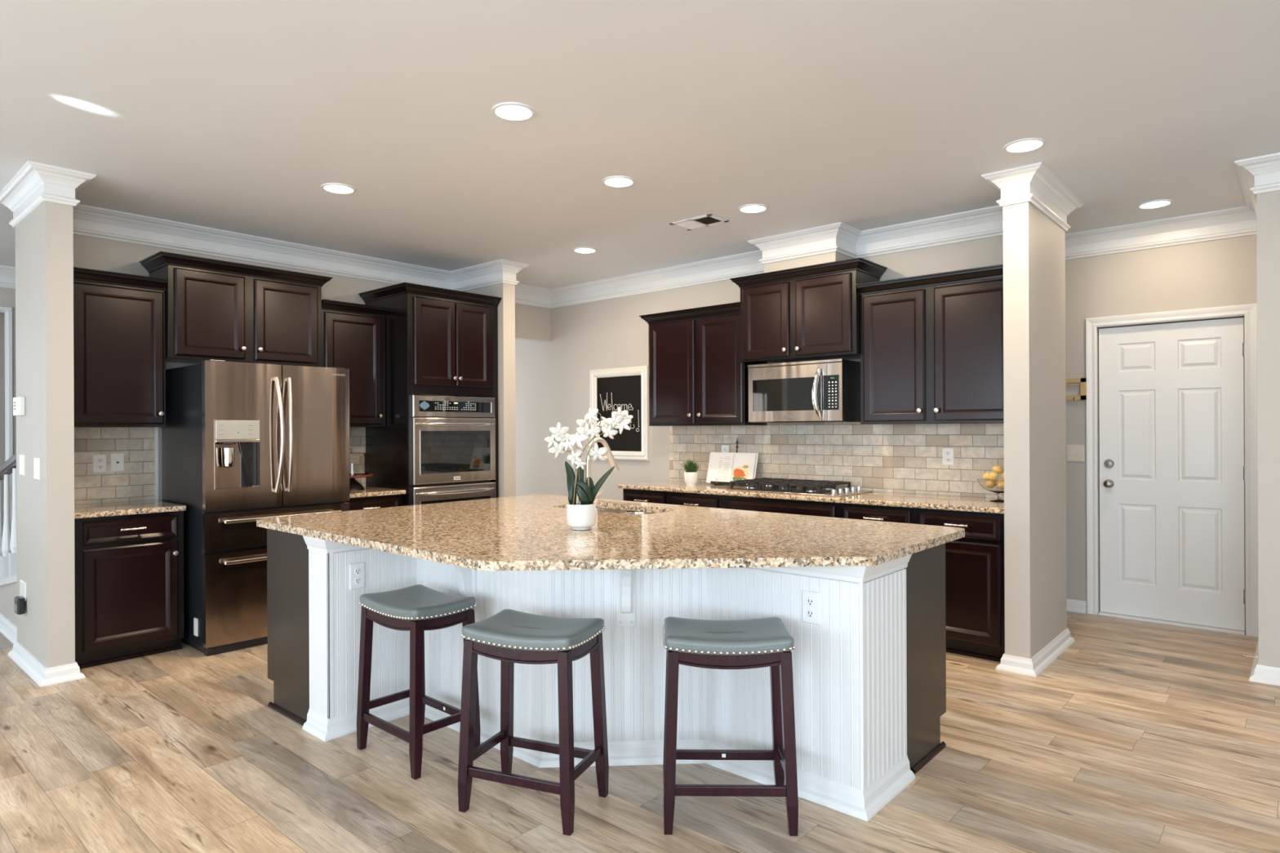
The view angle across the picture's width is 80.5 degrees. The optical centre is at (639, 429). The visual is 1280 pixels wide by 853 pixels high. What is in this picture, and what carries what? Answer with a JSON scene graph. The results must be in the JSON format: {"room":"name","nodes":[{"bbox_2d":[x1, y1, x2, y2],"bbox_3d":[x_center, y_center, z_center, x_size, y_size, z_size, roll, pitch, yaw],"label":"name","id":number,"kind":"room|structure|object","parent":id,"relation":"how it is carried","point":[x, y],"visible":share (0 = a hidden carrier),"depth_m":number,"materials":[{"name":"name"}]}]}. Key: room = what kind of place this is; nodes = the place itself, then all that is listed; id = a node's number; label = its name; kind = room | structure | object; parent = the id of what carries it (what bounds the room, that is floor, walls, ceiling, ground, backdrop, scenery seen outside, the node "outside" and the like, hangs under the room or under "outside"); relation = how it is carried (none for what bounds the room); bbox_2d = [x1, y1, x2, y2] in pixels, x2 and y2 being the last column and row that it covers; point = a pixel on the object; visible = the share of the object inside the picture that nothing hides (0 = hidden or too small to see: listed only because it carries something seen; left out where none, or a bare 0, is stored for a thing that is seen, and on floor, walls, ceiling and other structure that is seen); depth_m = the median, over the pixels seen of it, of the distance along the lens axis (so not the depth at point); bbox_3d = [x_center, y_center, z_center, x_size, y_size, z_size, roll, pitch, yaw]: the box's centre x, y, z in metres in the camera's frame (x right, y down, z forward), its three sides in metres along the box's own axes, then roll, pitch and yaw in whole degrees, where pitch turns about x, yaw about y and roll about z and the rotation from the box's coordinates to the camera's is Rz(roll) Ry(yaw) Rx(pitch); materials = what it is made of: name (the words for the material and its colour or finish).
{"room":"kitchen","nodes":[
{"label":"kitchen","id":0,"kind":"room"},
{"bbox_2d":[0,312,4,531],"bbox_3d":[-7.324,0.002,6.890,0.100,2.740,9.650,0,0,41],"label":"wall","id":1,"kind":"structure","parent":0,"point":[2,314],"depth_m":7.73,"materials":[{"name":"paint"}]},
{"bbox_2d":[0,287,16,454],"bbox_3d":[-6.445,-0.002,7.282,2.700,2.740,4.800,0,0,41],"label":"wall","id":2,"kind":"structure","parent":0,"point":[7,295],"depth_m":6.47,"materials":[{"name":"paint"}]},
{"bbox_2d":[0,306,13,531],"bbox_3d":[-5.902,0.165,5.939,0.170,2.402,1.502,0,0,41],"label":"trim","id":3,"kind":"structure","parent":2,"relation":"attached to","point":[7,310],"depth_m":6.45,"materials":[{"name":"white paint"}]},
{"bbox_2d":[15,201,75,667],"bbox_3d":[-3.415,-0.015,4.330,0.790,2.740,0.120,0,0,41],"label":"column","id":4,"kind":"structure","parent":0,"point":[44,240],"depth_m":4.10,"materials":[{"name":"paint"}]},
{"bbox_2d":[13,396,25,416],"bbox_3d":[-3.627,-0.134,4.416,0.170,0.110,0.032,0,0,41],"label":"alarm keypad","id":5,"kind":"object","parent":4,"relation":"attached to","point":[19,402],"visible":1,"depth_m":4.37,"materials":[{"name":"white plastic"}]},
{"bbox_2d":[19,454,25,475],"bbox_3d":[-3.611,0.208,4.416,0.116,0.120,0.012,0,0,41],"label":"light switch","id":6,"kind":"object","parent":4,"relation":"attached to","point":[22,457],"visible":1,"depth_m":4.39,"materials":[{"name":"white plastic"}]},
{"bbox_2d":[19,579,26,600],"bbox_3d":[-3.599,0.938,4.411,0.140,0.105,0.008,0,0,41],"label":"wall outlet","id":7,"kind":"object","parent":4,"relation":"attached to","point":[22,584],"visible":0.77,"depth_m":4.40,"materials":[{"name":"white plastic"}]},
{"bbox_2d":[13,595,25,614],"bbox_3d":[-3.584,1.017,4.367,0.100,0.092,0.038,0,0,41],"label":"plug","id":8,"kind":"object","parent":7,"relation":"attached to","point":[20,602],"visible":1,"depth_m":4.34,"materials":[{"name":"black plastic"}]},
{"bbox_2d":[33,457,39,479],"bbox_3d":[-3.322,0.216,4.162,0.116,0.120,0.012,0,0,41],"label":"light switch","id":9,"kind":"object","parent":4,"relation":"attached to","point":[36,460],"visible":1,"depth_m":4.14,"materials":[{"name":"white plastic"}]},
{"bbox_2d":[7,640,85,687],"bbox_3d":[-3.409,1.313,4.330,0.866,0.084,0.196,0,0,41],"label":"baseboard","id":10,"kind":"structure","parent":4,"relation":"attached to","point":[43,676],"depth_m":4.09,"materials":[{"name":"white paint"}]},
{"bbox_2d":[73,234,551,504],"bbox_3d":[-2.296,-0.020,6.157,0.132,2.740,4.100,0,0,41],"label":"wall","id":11,"kind":"structure","parent":0,"point":[532,323],"depth_m":4.93,"materials":[{"name":"paint"}]},
{"bbox_2d":[0,265,15,288],"bbox_3d":[-4.523,-1.294,5.582,2.440,0.172,4.800,0,0,41],"label":"trim","id":12,"kind":"structure","parent":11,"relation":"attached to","point":[7,273],"depth_m":6.42,"materials":[{"name":"white paint"}]},
{"bbox_2d":[93,454,106,473],"bbox_3d":[-3.414,0.217,4.780,0.010,0.116,0.072,0,0,41],"label":"wall outlet","id":13,"kind":"object","parent":11,"relation":"attached to","point":[100,461],"visible":1,"depth_m":4.78,"materials":[{"name":"white plastic"}]},
{"bbox_2d":[111,453,124,471],"bbox_3d":[-3.352,0.213,4.853,0.008,0.116,0.072,0,0,41],"label":"phone jack","id":14,"kind":"object","parent":11,"relation":"attached to","point":[117,459],"visible":1,"depth_m":4.85,"materials":[{"name":"white plastic"}]},
{"bbox_2d":[73,266,168,427],"bbox_3d":[-3.283,-0.477,4.666,0.386,0.928,0.550,0,0,41],"label":"upper cabinet","id":15,"kind":"object","parent":11,"relation":"attached to","point":[119,319],"visible":0.82,"depth_m":4.58,"materials":[{"name":"brown wood"}]},
{"bbox_2d":[154,426,158,500],"bbox_3d":[-3.214,0.054,5.022,0.020,1.000,0.020,0,0,41],"label":"trim","id":16,"kind":"structure","parent":11,"relation":"attached to","point":[156,428],"depth_m":5.01,"materials":[{"name":"white paint"}]},
{"bbox_2d":[138,251,332,367],"bbox_3d":[-2.759,-0.778,5.232,0.426,0.650,1.102,0,0,41],"label":"upper cabinet","id":17,"kind":"object","parent":11,"relation":"attached to","point":[215,309],"visible":0.97,"depth_m":5.05,"materials":[{"name":"brown wood"}]},
{"bbox_2d":[320,299,389,426],"bbox_3d":[-2.267,-0.481,5.819,0.386,0.928,0.520,0,0,41],"label":"upper cabinet","id":18,"kind":"object","parent":11,"relation":"attached to","point":[353,335],"visible":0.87,"depth_m":5.75,"materials":[{"name":"brown wood"}]},
{"bbox_2d":[464,283,515,497],"bbox_3d":[-1.363,-0.024,6.597,0.710,2.740,0.125,0,0,41],"label":"wall","id":19,"kind":"structure","parent":0,"point":[506,307],"depth_m":6.35,"materials":[{"name":"paint"}]},
{"bbox_2d":[0,0,1279,288],"bbox_3d":[-2.405,-1.440,3.781,15.400,0.100,11.900,0,0,41],"label":"ceiling","id":20,"kind":"structure","parent":0,"point":[228,115],"depth_m":3.32,"materials":[{"name":"paint"}]},
{"bbox_2d":[320,182,355,194],"bbox_3d":[-1.739,-1.388,4.364,0.188,0.008,0.188,0,0,41],"label":"recessed light","id":21,"kind":"object","parent":20,"relation":"in","point":[335,188],"visible":1,"depth_m":4.35,"materials":[{"name":"white paint"}]},
{"bbox_2d":[324,185,353,193],"bbox_3d":[-1.739,-1.387,4.364,0.158,0.001,0.158,0,0,41],"label":"diffuser","id":22,"kind":"object","parent":21,"relation":"attached to","point":[332,188],"depth_m":4.36,"materials":[{"name":"white plastic"}]},
{"bbox_2d":[492,102,535,120],"bbox_3d":[-0.555,-1.394,3.322,0.188,0.008,0.188,0,0,41],"label":"recessed light","id":23,"kind":"object","parent":20,"relation":"in","point":[510,111],"visible":1,"depth_m":3.31,"materials":[{"name":"white paint"}]},
{"bbox_2d":[495,105,531,119],"bbox_3d":[-0.555,-1.393,3.322,0.158,0.001,0.158,0,0,41],"label":"diffuser","id":24,"kind":"object","parent":23,"relation":"attached to","point":[504,112],"depth_m":3.32,"materials":[{"name":"white plastic"}]},
{"bbox_2d":[573,247,596,253],"bbox_3d":[-0.429,-1.394,5.894,0.188,0.008,0.188,0,0,41],"label":"recessed light","id":25,"kind":"object","parent":20,"relation":"in","point":[579,250],"visible":1,"depth_m":5.88,"materials":[{"name":"white paint"}]},
{"bbox_2d":[574,248,595,253],"bbox_3d":[-0.429,-1.393,5.894,0.158,0.001,0.158,0,0,41],"label":"diffuser","id":26,"kind":"object","parent":25,"relation":"attached to","point":[576,250],"depth_m":5.88,"materials":[{"name":"white plastic"}]},
{"bbox_2d":[602,175,635,187],"bbox_3d":[-0.120,-1.395,4.265,0.188,0.008,0.188,0,0,41],"label":"recessed light","id":27,"kind":"object","parent":20,"relation":"in","point":[617,181],"visible":1,"depth_m":4.25,"materials":[{"name":"white paint"}]},
{"bbox_2d":[604,177,632,186],"bbox_3d":[-0.120,-1.395,4.265,0.158,0.001,0.158,0,0,41],"label":"diffuser","id":28,"kind":"object","parent":27,"relation":"attached to","point":[608,181],"depth_m":4.26,"materials":[{"name":"white plastic"}]},
{"bbox_2d":[669,213,728,230],"bbox_3d":[0.399,-1.397,5.109,0.340,0.010,0.220,0,0,41],"label":"ceiling vent","id":29,"kind":"object","parent":20,"relation":"in","point":[708,220],"visible":1,"depth_m":5.10,"materials":[{"name":"white metal"}]},
{"bbox_2d":[737,204,768,213],"bbox_3d":[0.717,-1.399,4.796,0.188,0.008,0.188,0,0,41],"label":"recessed light","id":30,"kind":"object","parent":20,"relation":"in","point":[748,208],"visible":1,"depth_m":4.79,"materials":[{"name":"white paint"}]},
{"bbox_2d":[740,205,765,212],"bbox_3d":[0.717,-1.398,4.796,0.158,0.001,0.158,0,0,41],"label":"diffuser","id":31,"kind":"object","parent":30,"relation":"attached to","point":[743,208],"depth_m":4.79,"materials":[{"name":"white plastic"}]},
{"bbox_2d":[1003,137,1045,152],"bbox_3d":[1.904,-1.404,3.745,0.188,0.008,0.188,0,0,41],"label":"recessed light","id":32,"kind":"object","parent":20,"relation":"in","point":[1026,144],"visible":1,"depth_m":3.73,"materials":[{"name":"white paint"}]},
{"bbox_2d":[1006,140,1042,151],"bbox_3d":[1.904,-1.403,3.745,0.158,0.001,0.158,0,0,41],"label":"diffuser","id":33,"kind":"object","parent":32,"relation":"attached to","point":[1016,145],"depth_m":3.74,"materials":[{"name":"white plastic"}]},
{"bbox_2d":[1137,199,1173,208],"bbox_3d":[3.228,-1.410,4.740,0.188,0.008,0.188,0,0,41],"label":"recessed light","id":34,"kind":"object","parent":20,"relation":"in","point":[1160,202],"visible":1,"depth_m":4.73,"materials":[{"name":"white paint"}]},
{"bbox_2d":[1140,200,1169,208],"bbox_3d":[3.228,-1.409,4.740,0.158,0.001,0.158,0,0,41],"label":"diffuser","id":35,"kind":"object","parent":34,"relation":"attached to","point":[1150,204],"depth_m":4.74,"materials":[{"name":"white plastic"}]},
{"bbox_2d":[0,611,1279,852],"bbox_3d":[-2.393,1.401,3.781,15.400,0.100,11.900,0,0,41],"label":"floor","id":36,"kind":"structure","parent":0,"point":[1140,736],"depth_m":2.93,"materials":[{"name":"brown wood"}]},
{"bbox_2d":[0,453,17,644],"bbox_3d":[-4.594,0.724,5.401,2.360,1.273,0.098,0,0,41],"label":"staircase","id":37,"kind":"structure","parent":36,"relation":"on","point":[8,572],"depth_m":5.07,"materials":[{"name":"paint"}]},
{"bbox_2d":[74,511,184,669],"bbox_3d":[-3.176,0.925,4.593,0.635,0.857,0.565,0,0,41],"label":"base cabinet","id":38,"kind":"object","parent":36,"relation":"on","point":[129,569],"visible":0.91,"depth_m":4.41,"materials":[{"name":"brown wood"}]},
{"bbox_2d":[74,499,186,519],"bbox_3d":[-3.178,0.481,4.591,0.613,0.032,0.574,0,0,41],"label":"countertop","id":39,"kind":"structure","parent":38,"relation":"on","point":[150,506],"depth_m":4.50,"materials":[{"name":"stone"}]},
{"bbox_2d":[161,359,350,656],"bbox_3d":[-2.537,0.467,5.043,0.882,1.768,0.902,0,0,41],"label":"refrigerator","id":40,"kind":"object","parent":36,"relation":"on","point":[242,443],"visible":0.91,"depth_m":4.68,"materials":[{"name":"silver metal"}]},
{"bbox_2d":[344,494,403,511],"bbox_3d":[-2.182,0.921,5.720,0.635,0.857,0.560,0,0,41],"label":"base cabinet","id":41,"kind":"object","parent":36,"relation":"on","point":[394,500],"visible":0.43,"depth_m":5.57,"materials":[{"name":"brown wood"}]},
{"bbox_2d":[349,486,406,497],"bbox_3d":[-2.184,0.476,5.719,0.613,0.032,0.564,0,0,41],"label":"countertop","id":42,"kind":"structure","parent":41,"relation":"on","point":[369,491],"depth_m":5.62,"materials":[{"name":"stone"}]},
{"bbox_2d":[349,447,373,490],"bbox_3d":[-2.200,0.300,5.760,0.316,0.322,0.316,0,0,41],"label":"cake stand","id":43,"kind":"object","parent":42,"relation":"on","point":[359,467],"visible":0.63,"depth_m":5.69,"materials":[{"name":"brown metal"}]},
{"bbox_2d":[356,584,480,779],"bbox_3d":[-0.928,1.019,3.156,0.443,0.650,0.311,0,0,41],"label":"counter stool","id":44,"kind":"object","parent":36,"relation":"on","point":[416,609],"visible":0.98,"depth_m":3.08,"materials":[{"name":"brown wood"}]},
{"bbox_2d":[359,584,475,620],"bbox_3d":[-0.929,0.724,3.156,0.430,0.058,0.300,0,0,41],"label":"seat cushion","id":45,"kind":"object","parent":44,"relation":"on","point":[417,602],"depth_m":3.09,"materials":[{"name":"grey leather"}]},
{"bbox_2d":[358,282,502,506],"bbox_3d":[-1.707,0.125,6.209,0.686,2.445,0.909,0,0,41],"label":"tall cabinet","id":46,"kind":"object","parent":36,"relation":"on","point":[439,341],"visible":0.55,"depth_m":5.92,"materials":[{"name":"brown wood"}]},
{"bbox_2d":[410,395,495,505],"bbox_3d":[-1.664,0.388,6.192,0.672,1.298,0.772,0,0,41],"label":"double oven","id":47,"kind":"object","parent":46,"relation":"in","point":[453,438],"visible":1,"depth_m":5.97,"materials":[{"name":"silver metal"}]},
{"bbox_2d":[435,400,475,409],"bbox_3d":[-1.462,-0.188,6.007,0.001,0.065,0.385,0,0,41],"label":"control panel","id":48,"kind":"object","parent":47,"relation":"attached to","point":[439,405],"depth_m":6.00,"materials":[{"name":"black plastic"}]},
{"bbox_2d":[457,608,608,835],"bbox_3d":[-0.378,1.017,2.716,0.443,0.650,0.311,0,0,22],"label":"counter stool","id":49,"kind":"object","parent":36,"relation":"on","point":[509,637],"visible":1,"depth_m":2.65,"materials":[{"name":"brown wood"}]},
{"bbox_2d":[462,608,604,651],"bbox_3d":[-0.380,0.721,2.716,0.430,0.058,0.300,0,0,22],"label":"seat cushion","id":50,"kind":"object","parent":49,"relation":"on","point":[508,629],"depth_m":2.64,"materials":[{"name":"grey leather"}]},
{"bbox_2d":[266,507,946,821],"bbox_3d":[-0.266,0.906,3.478,2.752,0.871,1.777,0,0,41],"label":"kitchen island","id":51,"kind":"object","parent":36,"relation":"on","point":[868,657],"visible":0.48,"depth_m":3.04,"materials":[{"name":"white paint"}]},
{"bbox_2d":[349,561,364,590],"bbox_3d":[-1.271,0.659,3.398,0.006,0.116,0.072,0,0,41],"label":"electrical outlet","id":52,"kind":"object","parent":51,"relation":"attached to","point":[357,569],"depth_m":3.39,"materials":[{"name":"white paint"}]},
{"bbox_2d":[354,568,360,574],"bbox_3d":[-1.267,0.637,3.396,0.004,0.031,0.031,0,0,41],"label":"receptacle","id":53,"kind":"object","parent":51,"relation":"attached to","point":[357,571],"depth_m":3.39,"materials":[{"name":"white paint"}]},
{"bbox_2d":[354,577,360,584],"bbox_3d":[-1.267,0.680,3.396,0.004,0.031,0.031,0,0,41],"label":"receptacle","id":54,"kind":"object","parent":51,"relation":"attached to","point":[357,580],"depth_m":3.39,"materials":[{"name":"white paint"}]},
{"bbox_2d":[256,494,964,570],"bbox_3d":[-0.242,0.454,3.518,2.810,0.032,1.875,0,0,41],"label":"island countertop","id":55,"kind":"structure","parent":51,"relation":"on","point":[529,532],"depth_m":3.13,"materials":[{"name":"stone"}]},
{"bbox_2d":[544,406,633,530],"bbox_3d":[-0.223,0.169,3.313,0.389,0.537,0.131,0,0,1],"label":"potted orchid","id":56,"kind":"object","parent":55,"relation":"on","point":[580,516],"visible":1,"depth_m":3.28,"materials":[{"name":"white plant"}]},
{"bbox_2d":[586,437,619,499],"bbox_3d":[-0.175,0.240,4.007,0.130,0.396,0.253,0,0,41],"label":"faucet","id":57,"kind":"object","parent":55,"relation":"on","point":[612,462],"visible":0.47,"depth_m":4.03,"materials":[{"name":"metal"}]},
{"bbox_2d":[595,507,655,514],"bbox_3d":[-0.142,0.570,4.207,0.720,0.196,0.370,0,0,41],"label":"sink","id":58,"kind":"object","parent":55,"relation":"in","point":[618,511],"visible":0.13,"depth_m":4.42,"materials":[{"name":"silver metal"}]},
{"bbox_2d":[806,597,814,606],"bbox_3d":[0.618,0.626,2.743,0.031,0.031,0.004,0,0,41],"label":"receptacle","id":59,"kind":"object","parent":51,"relation":"attached to","point":[810,601],"depth_m":2.74,"materials":[{"name":"white paint"}]},
{"bbox_2d":[806,609,814,617],"bbox_3d":[0.618,0.669,2.743,0.031,0.031,0.004,0,0,41],"label":"receptacle","id":60,"kind":"object","parent":51,"relation":"attached to","point":[810,613],"depth_m":2.74,"materials":[{"name":"white paint"}]},
{"bbox_2d":[802,590,820,625],"bbox_3d":[0.621,0.647,2.746,0.072,0.116,0.006,0,0,41],"label":"electrical outlet","id":61,"kind":"object","parent":51,"relation":"attached to","point":[811,598],"depth_m":2.74,"materials":[{"name":"white paint"}]},
{"bbox_2d":[622,488,668,504],"bbox_3d":[0.216,0.911,6.242,0.482,0.857,0.635,0,0,41],"label":"base cabinet","id":62,"kind":"object","parent":36,"relation":"on","point":[628,495],"visible":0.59,"depth_m":6.02,"materials":[{"name":"brown wood"}]},
{"bbox_2d":[668,491,721,508],"bbox_3d":[0.587,0.909,5.916,0.506,0.857,0.635,0,0,41],"label":"base cabinet","id":63,"kind":"object","parent":36,"relation":"on","point":[674,498],"visible":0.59,"depth_m":5.69,"materials":[{"name":"brown wood"}]},
{"bbox_2d":[662,616,798,835],"bbox_3d":[0.302,1.014,2.644,0.443,0.650,0.311,0,0,1],"label":"counter stool","id":64,"kind":"object","parent":36,"relation":"on","point":[754,643],"visible":1,"depth_m":2.50,"materials":[{"name":"brown wood"}]},
{"bbox_2d":[664,616,794,655],"bbox_3d":[0.301,0.718,2.644,0.430,0.058,0.300,0,0,2],"label":"seat cushion","id":65,"kind":"object","parent":64,"relation":"on","point":[770,636],"depth_m":2.53,"materials":[{"name":"grey leather"}]},
{"bbox_2d":[721,495,839,517],"bbox_3d":[1.129,0.907,5.440,0.937,0.857,0.631,0,0,41],"label":"base cabinet","id":66,"kind":"object","parent":36,"relation":"on","point":[829,509],"visible":0.06,"depth_m":5.21,"materials":[{"name":"brown wood"}]},
{"bbox_2d":[617,480,1004,514],"bbox_3d":[1.133,0.462,5.439,2.973,0.032,0.619,0,0,41],"label":"countertop","id":67,"kind":"structure","parent":66,"relation":"on","point":[979,504],"depth_m":4.94,"materials":[{"name":"stone"}]},
{"bbox_2d":[684,471,697,484],"bbox_3d":[0.414,0.397,6.115,0.112,0.104,0.112,0,0,41],"label":"pot","id":68,"kind":"object","parent":67,"relation":"on","point":[691,477],"depth_m":6.07,"materials":[{"name":"white ceramic"}]},
{"bbox_2d":[680,458,702,484],"bbox_3d":[0.418,0.338,6.117,0.226,0.222,0.248,0,0,29],"label":"potted grass","id":69,"kind":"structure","parent":67,"relation":"on","point":[691,475],"depth_m":6.08,"materials":[{"name":"white ceramic"}]},
{"bbox_2d":[710,438,746,486],"bbox_3d":[0.748,0.257,6.049,0.340,0.382,0.175,0,0,41],"label":"cookbook stand","id":70,"kind":"object","parent":67,"relation":"on","point":[716,482],"visible":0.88,"depth_m":6.04,"materials":[{"name":"brown metal"}]},
{"bbox_2d":[706,452,758,484],"bbox_3d":[0.726,0.311,6.046,0.460,0.248,0.095,0,0,41],"label":"cookbook","id":71,"kind":"object","parent":70,"relation":"on","point":[727,467],"visible":0.95,"depth_m":6.04,"materials":[{"name":"paper"}]},
{"bbox_2d":[726,477,873,497],"bbox_3d":[1.145,0.410,5.471,0.910,0.072,0.510,0,0,41],"label":"gas cooktop","id":72,"kind":"object","parent":67,"relation":"in","point":[798,486],"visible":1,"depth_m":5.38,"materials":[{"name":"silver metal"}]},
{"bbox_2d":[726,488,873,497],"bbox_3d":[1.146,0.441,5.471,0.910,0.010,0.510,0,0,41],"label":"control panel","id":73,"kind":"object","parent":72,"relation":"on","point":[811,491],"depth_m":5.27,"materials":[{"name":"silver metal"}]},
{"bbox_2d":[976,478,1004,502],"bbox_3d":[2.200,0.373,4.634,0.252,0.136,0.252,0,0,41],"label":"glass fruit bowl","id":74,"kind":"object","parent":67,"relation":"on","point":[996,486],"visible":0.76,"depth_m":4.58,"materials":[{"name":"white"}]},
{"bbox_2d":[982,471,990,479],"bbox_3d":[2.167,0.291,4.703,0.055,0.052,0.057,0,0,-16],"label":"lemon","id":75,"kind":"object","parent":74,"relation":"in","point":[985,475],"visible":0.55,"depth_m":4.69,"materials":[{"name":"yellow food"}]},
{"bbox_2d":[987,471,998,479],"bbox_3d":[2.155,0.286,4.613,0.055,0.051,0.057,0,0,16],"label":"lemon","id":76,"kind":"object","parent":74,"relation":"in","point":[993,475],"visible":0.97,"depth_m":4.59,"materials":[{"name":"yellow food"}]},
{"bbox_2d":[991,465,1004,473],"bbox_3d":[2.204,0.248,4.657,0.056,0.052,0.057,0,0,-32],"label":"lemon","id":77,"kind":"object","parent":74,"relation":"in","point":[998,469],"visible":0.94,"depth_m":4.64,"materials":[{"name":"yellow food"}]},
{"bbox_2d":[840,502,915,524],"bbox_3d":[1.665,0.904,4.965,0.495,0.857,0.635,0,0,41],"label":"drawer","id":78,"kind":"object","parent":36,"relation":"on","point":[851,511],"visible":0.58,"depth_m":4.75,"materials":[{"name":"brown wood"}]},
{"bbox_2d":[915,507,1004,662],"bbox_3d":[2.048,0.903,4.627,0.527,0.857,0.635,0,0,41],"label":"base cabinet","id":79,"kind":"object","parent":36,"relation":"on","point":[975,584],"visible":0.62,"depth_m":4.37,"materials":[{"name":"brown wood"}]},
{"bbox_2d":[995,627,1075,677],"bbox_3d":[1.333,1.292,5.356,2.908,0.084,0.906,0,0,41],"label":"baseboard","id":80,"kind":"structure","parent":36,"relation":"on","point":[1037,664],"depth_m":4.18,"materials":[{"name":"white paint"}]},
{"bbox_2d":[764,251,853,272],"bbox_3d":[1.243,-1.235,5.559,0.580,0.340,0.310,0,0,41],"label":"wall","id":81,"kind":"structure","parent":0,"point":[831,256],"depth_m":5.41,"materials":[{"name":"paint"}]},
{"bbox_2d":[515,190,1279,667],"bbox_3d":[0.529,-0.032,6.498,14.200,2.740,0.172,0,0,41],"label":"wall","id":82,"kind":"structure","parent":0,"point":[553,377],"depth_m":5.56,"materials":[{"name":"paint"}]},
{"bbox_2d":[0,160,1083,308],"bbox_3d":[-0.549,-1.312,4.638,4.864,0.172,4.554,0,0,41],"label":"trim","id":83,"kind":"structure","parent":82,"relation":"attached to","point":[35,184],"depth_m":5.30,"materials":[{"name":"white paint"}]},
{"bbox_2d":[590,365,649,460],"bbox_3d":[-0.200,-0.144,7.017,0.724,0.850,0.036,0,0,41],"label":"chalkboard","id":84,"kind":"object","parent":82,"relation":"attached to","point":[627,388],"visible":0.79,"depth_m":6.96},
{"bbox_2d":[639,302,766,426],"bbox_3d":[0.500,-0.493,6.165,1.011,0.928,0.386,0,0,41],"label":"upper cabinet","id":85,"kind":"object","parent":82,"relation":"attached to","point":[698,377],"visible":0.94,"depth_m":5.99,"materials":[{"name":"brown wood"}]},
{"bbox_2d":[721,444,728,452],"bbox_3d":[0.701,0.187,6.226,0.072,0.116,0.010,0,0,41],"label":"wall outlet","id":86,"kind":"object","parent":82,"relation":"attached to","point":[725,448],"visible":0.55,"depth_m":6.22,"materials":[{"name":"white plastic"}]},
{"bbox_2d":[729,257,887,364],"bbox_3d":[1.210,-0.820,5.505,1.042,0.630,0.436,0,0,41],"label":"upper cabinet","id":87,"kind":"object","parent":82,"relation":"attached to","point":[811,313],"visible":0.96,"depth_m":5.33,"materials":[{"name":"brown wood"}]},
{"bbox_2d":[747,358,860,422],"bbox_3d":[1.185,-0.265,5.495,0.756,0.430,0.427,0,0,41],"label":"microwave","id":88,"kind":"object","parent":87,"relation":"attached to","point":[828,390],"visible":1,"depth_m":5.33,"materials":[{"name":"silver metal"}]},
{"bbox_2d":[828,381,836,407],"bbox_3d":[1.319,-0.239,5.178,0.060,0.178,0.001,0,0,41],"label":"keypad","id":89,"kind":"object","parent":88,"relation":"attached to","point":[832,384],"depth_m":5.18,"materials":[{"name":"plastic"}]},
{"bbox_2d":[856,264,1004,424],"bbox_3d":[1.954,-0.504,4.883,1.000,0.938,0.386,0,0,41],"label":"upper cabinet","id":90,"kind":"object","parent":82,"relation":"attached to","point":[931,345],"visible":0.9,"depth_m":4.78,"materials":[{"name":"brown wood"}]},
{"bbox_2d":[942,447,954,465],"bbox_3d":[2.053,0.181,5.034,0.072,0.116,0.010,0,0,41],"label":"wall outlet","id":91,"kind":"object","parent":82,"relation":"attached to","point":[948,453],"visible":1,"depth_m":5.03,"materials":[{"name":"white plastic"}]},
{"bbox_2d":[1065,152,1279,260],"bbox_3d":[2.900,-1.327,0.560,5.434,0.172,12.922,0,0,8],"label":"trim","id":92,"kind":"structure","parent":82,"relation":"attached to","point":[1261,174],"depth_m":5.02,"materials":[{"name":"white paint"}]},
{"bbox_2d":[1248,638,1279,685],"bbox_3d":[1.677,1.291,-0.347,3.433,0.084,10.690,0,0,41],"label":"baseboard","id":93,"kind":"structure","parent":82,"relation":"attached to","point":[1259,673],"depth_m":3.96,"materials":[{"name":"white paint"}]},
{"bbox_2d":[1002,201,1060,658],"bbox_3d":[2.288,-0.040,4.402,0.130,2.740,0.670,0,0,41],"label":"wall column","id":94,"kind":"structure","parent":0,"point":[1031,331],"depth_m":4.18,"materials":[{"name":"paint"}]},
{"bbox_2d":[1065,234,1257,631],"bbox_3d":[2.261,-0.040,5.812,3.905,2.740,1.090,0,0,41],"label":"wall","id":95,"kind":"structure","parent":0,"point":[1220,273],"depth_m":5.30,"materials":[{"name":"paint"}]},
{"bbox_2d":[1066,444,1084,461],"bbox_3d":[3.165,0.173,5.502,0.116,0.120,0.020,0,0,41],"label":"light switch","id":96,"kind":"object","parent":95,"relation":"attached to","point":[1073,452],"visible":1,"depth_m":5.51,"materials":[{"name":"beige plastic"}]},
{"bbox_2d":[1065,377,1086,400],"bbox_3d":[3.097,-0.245,5.546,0.312,0.252,0.042,0,0,41],"label":"key rack","id":97,"kind":"object","parent":95,"relation":"attached to","point":[1082,381],"visible":0.35,"depth_m":5.47,"materials":[{"name":"brown wood"}]},
{"bbox_2d":[1066,598,1086,613],"bbox_3d":[2.164,1.289,6.377,2.803,0.084,0.038,0,0,41],"label":"baseboard","id":98,"kind":"structure","parent":95,"relation":"attached to","point":[1073,606],"depth_m":5.49,"materials":[{"name":"white paint"}]},
{"bbox_2d":[1097,317,1245,635],"bbox_3d":[3.601,0.300,5.155,0.827,2.048,0.105,0,0,41],"label":"door","id":99,"kind":"structure","parent":95,"relation":"in","point":[1171,395],"depth_m":5.14,"materials":[{"name":"white paint"}]},
{"bbox_2d":[1084,303,1258,636],"bbox_3d":[3.580,0.262,5.137,0.965,2.125,0.020,0,0,41],"label":"trim","id":100,"kind":"structure","parent":95,"relation":"attached to","point":[1249,312],"depth_m":4.96,"materials":[{"name":"white paint"}]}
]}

